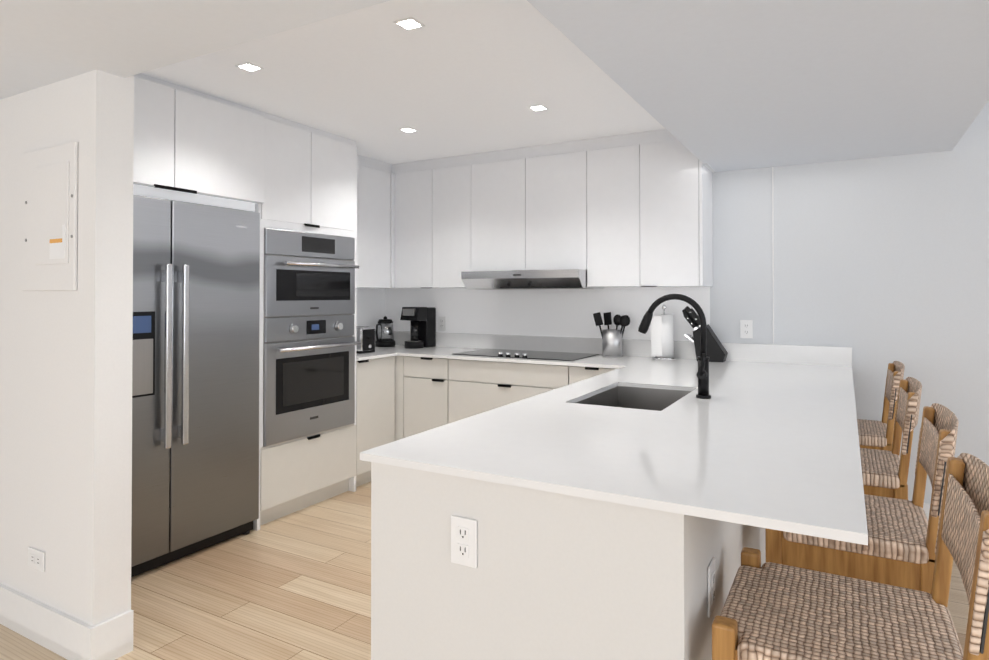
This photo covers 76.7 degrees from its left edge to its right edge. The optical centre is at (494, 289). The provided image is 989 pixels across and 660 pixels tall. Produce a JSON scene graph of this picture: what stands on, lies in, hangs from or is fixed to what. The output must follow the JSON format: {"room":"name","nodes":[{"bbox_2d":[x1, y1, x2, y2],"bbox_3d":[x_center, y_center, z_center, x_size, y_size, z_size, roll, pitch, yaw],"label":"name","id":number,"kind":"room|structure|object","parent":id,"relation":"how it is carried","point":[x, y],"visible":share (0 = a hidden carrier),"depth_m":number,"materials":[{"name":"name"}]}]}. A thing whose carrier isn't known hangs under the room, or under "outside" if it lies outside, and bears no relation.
{"room":"kitchen","nodes":[
{"label":"kitchen","id":0,"kind":"room"},
{"bbox_2d":[0,70,133,625],"bbox_3d":[-3.405,-0.079,3.437,4.580,2.900,0.137,0,-1,29],"label":"wall","id":1,"kind":"structure","parent":0,"point":[66,432],"depth_m":2.35,"materials":[{"name":"paint"}]},
{"bbox_2d":[28,547,44,571],"bbox_3d":[-1.784,1.052,2.432,0.118,0.075,0.009,0,-1,29],"label":"outlet","id":2,"kind":"object","parent":1,"relation":"attached to","point":[36,559],"visible":1,"depth_m":2.42,"materials":[{"name":"plastic"}]},
{"bbox_2d":[22,142,77,290],"bbox_3d":[-1.713,-0.269,2.397,0.380,0.550,0.021,0,-1,29],"label":"electrical panel","id":3,"kind":"object","parent":1,"relation":"attached to","point":[50,188],"visible":0.98,"depth_m":2.38,"materials":[{"name":"paint"}]},
{"bbox_2d":[0,583,103,659],"bbox_3d":[-3.436,1.295,3.352,4.596,0.150,0.016,0,-1,29],"label":"baseboard","id":4,"kind":"structure","parent":1,"relation":"attached to","point":[62,634],"depth_m":2.36,"materials":[{"name":"paint"}]},
{"bbox_2d":[357,288,384,330],"bbox_3d":[-1.737,-0.071,4.263,0.121,2.900,2.936,0,-1,29],"label":"wall","id":5,"kind":"structure","parent":0,"point":[370,307],"depth_m":5.34,"materials":[{"name":"paint"}]},
{"bbox_2d":[133,73,268,208],"bbox_3d":[-1.827,-0.762,3.316,0.652,0.533,0.954,0,-1,29],"label":"upper cabinet","id":6,"kind":"object","parent":5,"relation":"attached to","point":[198,147],"depth_m":3.20,"materials":[{"name":"paint"}]},
{"bbox_2d":[239,114,356,240],"bbox_3d":[-1.410,-0.686,4.088,0.624,0.670,0.802,0,-1,29],"label":"upper cabinet","id":7,"kind":"object","parent":5,"relation":"attached to","point":[313,171],"depth_m":3.90,"materials":[{"name":"paint"}]},
{"bbox_2d":[357,154,392,287],"bbox_3d":[-1.137,-0.512,4.816,0.385,1.004,0.731,0,-1,29],"label":"upper cabinet","id":8,"kind":"object","parent":5,"relation":"attached to","point":[374,177],"depth_m":4.84,"materials":[{"name":"paint"}]},
{"bbox_2d":[141,0,664,163],"bbox_3d":[-0.484,-1.068,3.548,2.775,0.080,2.972,0,-1,29],"label":"ceiling","id":9,"kind":"structure","parent":0,"point":[451,78],"depth_m":3.11,"materials":[{"name":"paint"}]},
{"bbox_2d":[235,62,263,71],"bbox_3d":[-1.139,-1.031,2.907,0.088,0.006,0.088,0,-1,29],"label":"recessed light","id":10,"kind":"object","parent":9,"relation":"in","point":[248,66],"visible":1,"depth_m":2.90,"materials":[{"name":"paint"}]},
{"bbox_2d":[399,127,417,132],"bbox_3d":[-0.553,-1.020,4.011,0.088,0.006,0.088,0,-1,29],"label":"recessed light","id":11,"kind":"object","parent":9,"relation":"in","point":[408,129],"visible":1,"depth_m":4.00,"materials":[{"name":"paint"}]},
{"bbox_2d":[393,17,424,30],"bbox_3d":[-0.333,-1.035,2.443,0.088,0.006,0.088,0,-1,29],"label":"recessed light","id":12,"kind":"object","parent":9,"relation":"in","point":[409,23],"visible":1,"depth_m":2.44,"materials":[{"name":"paint"}]},
{"bbox_2d":[528,104,548,110],"bbox_3d":[0.248,-1.025,3.539,0.088,0.006,0.088,0,-1,29],"label":"recessed light","id":13,"kind":"object","parent":9,"relation":"in","point":[538,107],"visible":1,"depth_m":3.52,"materials":[{"name":"paint"}]},
{"bbox_2d":[451,515,476,567],"bbox_3d":[-0.077,0.628,1.555,0.075,0.118,0.009,0,-1,29],"label":"outlet","id":14,"kind":"object","parent":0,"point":[463,541],"visible":1,"depth_m":1.55,"materials":[{"name":"plastic"}]},
{"bbox_2d":[0,481,968,659],"bbox_3d":[-0.256,1.367,0.431,13.000,0.050,8.546,0,-1,29],"label":"floor","id":15,"kind":"structure","parent":0,"point":[296,585],"depth_m":2.76,"materials":[{"name":"brown wood"}]},
{"bbox_2d":[131,195,259,576],"bbox_3d":[-1.789,0.465,3.273,0.653,1.808,0.914,0,-1,29],"label":"fridge","id":16,"kind":"object","parent":15,"relation":"on","point":[195,386],"visible":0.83,"depth_m":3.18,"materials":[{"name":"silver metal"}]},
{"bbox_2d":[253,417,355,530],"bbox_3d":[-1.410,1.144,4.070,0.624,0.466,0.802,0,-1,29],"label":"base cabinet","id":17,"kind":"object","parent":15,"relation":"on","point":[299,473],"depth_m":3.86,"materials":[{"name":"paint"}]},
{"bbox_2d":[263,228,360,445],"bbox_3d":[-1.337,0.280,4.027,0.606,1.254,0.743,0,-1,29],"label":"wall oven","id":18,"kind":"object","parent":17,"relation":"in","point":[309,343],"visible":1,"depth_m":3.85,"materials":[{"name":"silver metal"}]},
{"bbox_2d":[356,356,395,487],"bbox_3d":[-1.112,0.938,4.607,0.620,0.888,0.415,0,-1,29],"label":"base cabinet","id":19,"kind":"object","parent":15,"relation":"on","point":[375,378],"depth_m":4.41,"materials":[{"name":"paint"}]},
{"bbox_2d":[404,356,447,487],"bbox_3d":[-0.386,0.940,4.820,0.478,0.888,0.622,0,-1,29],"label":"base cabinet","id":20,"kind":"object","parent":15,"relation":"on","point":[425,378],"depth_m":4.52,"materials":[{"name":"paint"}]},
{"bbox_2d":[356,335,395,360],"bbox_3d":[-1.106,0.425,4.602,0.640,0.135,0.403,0,-1,29],"label":"countertop","id":21,"kind":"structure","parent":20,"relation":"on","point":[380,352],"depth_m":4.58,"materials":[{"name":"white stone"}]},
{"bbox_2d":[356,326,374,353],"bbox_3d":[-1.037,0.377,4.676,0.292,0.191,0.170,0,-1,29],"label":"toaster","id":22,"kind":"object","parent":21,"relation":"on","point":[366,337],"visible":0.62,"depth_m":4.59,"materials":[{"name":"silver metal"}]},
{"bbox_2d":[375,331,852,374],"bbox_3d":[0.431,0.422,4.346,3.572,0.135,0.656,0,-1,29],"label":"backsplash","id":23,"kind":"structure","parent":20,"relation":"on","point":[813,360],"depth_m":4.16,"materials":[{"name":"white stone"}]},
{"bbox_2d":[375,316,394,346],"bbox_3d":[-0.921,0.352,5.203,0.164,0.251,0.203,0,-1,29],"label":"kettle","id":24,"kind":"object","parent":23,"relation":"on","point":[384,332],"visible":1,"depth_m":5.16,"materials":[{"name":"clear glass"}]},
{"bbox_2d":[400,307,435,347],"bbox_3d":[-0.626,0.311,5.126,0.170,0.330,0.275,0,-1,29],"label":"coffee maker","id":25,"kind":"object","parent":23,"relation":"on","point":[422,320],"visible":1,"depth_m":5.07,"materials":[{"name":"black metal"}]},
{"bbox_2d":[452,349,598,360],"bbox_3d":[0.220,0.456,4.487,0.930,0.030,0.500,0,-1,29],"label":"cooktop","id":26,"kind":"object","parent":23,"relation":"in","point":[547,355],"visible":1,"depth_m":4.43,"materials":[{"name":"black glass"}]},
{"bbox_2d":[593,312,629,356],"bbox_3d":[0.822,0.315,4.367,0.247,0.309,0.165,0,-1,29],"label":"utensil crock","id":27,"kind":"object","parent":23,"relation":"on","point":[611,342],"visible":1,"depth_m":4.30,"materials":[{"name":"silver metal"}]},
{"bbox_2d":[651,305,676,359],"bbox_3d":[1.139,0.285,4.196,0.160,0.364,0.160,0,-1,29],"label":"paper towel holder","id":28,"kind":"object","parent":23,"relation":"on","point":[662,337],"visible":1,"depth_m":4.14,"materials":[{"name":"white paper"}]},
{"bbox_2d":[682,306,727,361],"bbox_3d":[1.363,0.289,4.082,0.287,0.355,0.110,0,-1,29],"label":"knife block","id":29,"kind":"object","parent":23,"relation":"on","point":[716,351],"visible":0.75,"depth_m":4.04,"materials":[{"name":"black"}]},
{"bbox_2d":[448,359,571,507],"bbox_3d":[0.223,0.937,4.478,0.920,0.888,0.622,0,-1,29],"label":"base cabinet","id":30,"kind":"object","parent":15,"relation":"on","point":[475,387],"depth_m":4.19,"materials":[{"name":"paint"}]},
{"bbox_2d":[568,366,643,519],"bbox_3d":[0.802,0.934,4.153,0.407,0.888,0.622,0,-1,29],"label":"base cabinet","id":31,"kind":"object","parent":15,"relation":"on","point":[575,373],"depth_m":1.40,"materials":[{"name":"paint"}]},
{"bbox_2d":[360,363,867,544],"bbox_3d":[0.730,0.567,2.442,1.187,0.230,2.370,0,-1,29],"label":"countertop","id":32,"kind":"structure","parent":31,"relation":"on","point":[766,436],"depth_m":1.76,"materials":[{"name":"white stone"}]},
{"bbox_2d":[638,294,710,398],"bbox_3d":[0.752,0.236,2.644,0.305,0.434,0.106,0,-1,29],"label":"faucet","id":33,"kind":"object","parent":32,"relation":"on","point":[702,373],"visible":1,"depth_m":2.60,"materials":[{"name":"black metal"}]},
{"bbox_2d":[712,453,988,659],"bbox_3d":[0.784,0.863,1.371,0.517,0.975,0.478,0,-1,29],"label":"stool","id":34,"kind":"object","parent":15,"relation":"on","point":[772,611],"visible":1,"depth_m":1.34,"materials":[{"name":"brown wood"}]},
{"bbox_2d":[765,403,958,593],"bbox_3d":[1.185,0.870,2.038,0.517,0.975,0.478,0,-1,29],"label":"stool","id":35,"kind":"object","parent":15,"relation":"on","point":[898,550],"visible":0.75,"depth_m":1.87,"materials":[{"name":"brown wood"}]},
{"bbox_2d":[857,361,904,450],"bbox_3d":[1.920,0.883,3.396,0.517,0.975,0.478,0,-1,29],"label":"stool","id":36,"kind":"object","parent":15,"relation":"on","point":[874,434],"visible":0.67,"depth_m":3.16,"materials":[{"name":"beige wicker"}]},
{"bbox_2d":[860,377,921,499],"bbox_3d":[1.548,0.876,2.722,0.517,0.975,0.478,0,-1,29],"label":"stool","id":37,"kind":"object","parent":15,"relation":"on","point":[884,473],"visible":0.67,"depth_m":2.49,"materials":[{"name":"beige wicker"}]},
{"bbox_2d":[0,0,988,171],"bbox_3d":[-2.716,-0.950,1.719,7.470,0.300,8.346,0,-1,29],"label":"ceiling","id":38,"kind":"structure","parent":0,"point":[722,85],"depth_m":2.12,"materials":[{"name":"paint"}]},
{"bbox_2d":[385,101,988,502],"bbox_3d":[3.161,-0.080,3.265,9.800,2.900,0.124,0,-1,29],"label":"wall","id":39,"kind":"structure","parent":0,"point":[878,265],"depth_m":3.77,"materials":[{"name":"paint"}]},
{"bbox_2d":[393,159,432,287],"bbox_3d":[-0.582,-0.510,5.081,0.400,1.004,0.383,0,-1,29],"label":"upper cabinet","id":40,"kind":"object","parent":39,"relation":"attached to","point":[412,181],"depth_m":4.94,"materials":[{"name":"paint"}]},
{"bbox_2d":[438,317,445,330],"bbox_3d":[-0.438,0.288,5.207,0.075,0.118,0.009,0,-1,29],"label":"outlet","id":41,"kind":"object","parent":39,"relation":"attached to","point":[441,323],"visible":1,"depth_m":5.20,"materials":[{"name":"plastic"}]},
{"bbox_2d":[433,154,472,287],"bbox_3d":[-0.245,-0.511,4.911,0.353,1.004,0.349,0,-1,29],"label":"upper cabinet","id":42,"kind":"object","parent":39,"relation":"attached to","point":[452,176],"depth_m":4.76,"materials":[{"name":"paint"}]},
{"bbox_2d":[473,139,588,272],"bbox_3d":[0.308,-0.572,4.602,0.916,0.889,0.349,0,-1,29],"label":"upper cabinet","id":43,"kind":"object","parent":39,"relation":"attached to","point":[531,204],"depth_m":4.43,"materials":[{"name":"paint"}]},
{"bbox_2d":[461,269,603,289],"bbox_3d":[0.275,-0.063,4.537,0.912,0.127,0.485,0,-1,29],"label":"range hood","id":44,"kind":"object","parent":39,"relation":"attached to","point":[537,279],"visible":1,"depth_m":4.32,"materials":[{"name":"silver metal"}]},
{"bbox_2d":[587,132,640,286],"bbox_3d":[0.866,-0.517,4.288,0.364,1.004,0.349,0,-1,29],"label":"upper cabinet","id":45,"kind":"object","parent":39,"relation":"attached to","point":[631,210],"depth_m":4.13,"materials":[{"name":"paint"}]},
{"bbox_2d":[641,129,714,286],"bbox_3d":[1.196,-0.519,4.103,0.392,1.004,0.349,0,-1,29],"label":"upper cabinet","id":46,"kind":"object","parent":39,"relation":"attached to","point":[677,188],"depth_m":3.96,"materials":[{"name":"paint"}]},
{"bbox_2d":[740,320,752,337],"bbox_3d":[1.631,0.259,4.047,0.075,0.118,0.009,0,-1,29],"label":"outlet","id":47,"kind":"object","parent":39,"relation":"attached to","point":[746,328],"visible":1,"depth_m":4.04,"materials":[{"name":"plastic"}]},
{"bbox_2d":[923,503,930,519],"bbox_3d":[4.796,1.285,2.259,5.976,0.150,0.016,0,-1,29],"label":"baseboard","id":48,"kind":"structure","parent":39,"relation":"attached to","point":[926,506],"depth_m":3.56,"materials":[{"name":"paint"}]},
{"bbox_2d":[707,558,714,617],"bbox_3d":[0.535,0.733,1.538,0.009,0.118,0.075,0,-1,29],"label":"outlet","id":49,"kind":"object","parent":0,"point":[711,585],"visible":1,"depth_m":1.52,"materials":[{"name":"plastic"}]}
]}

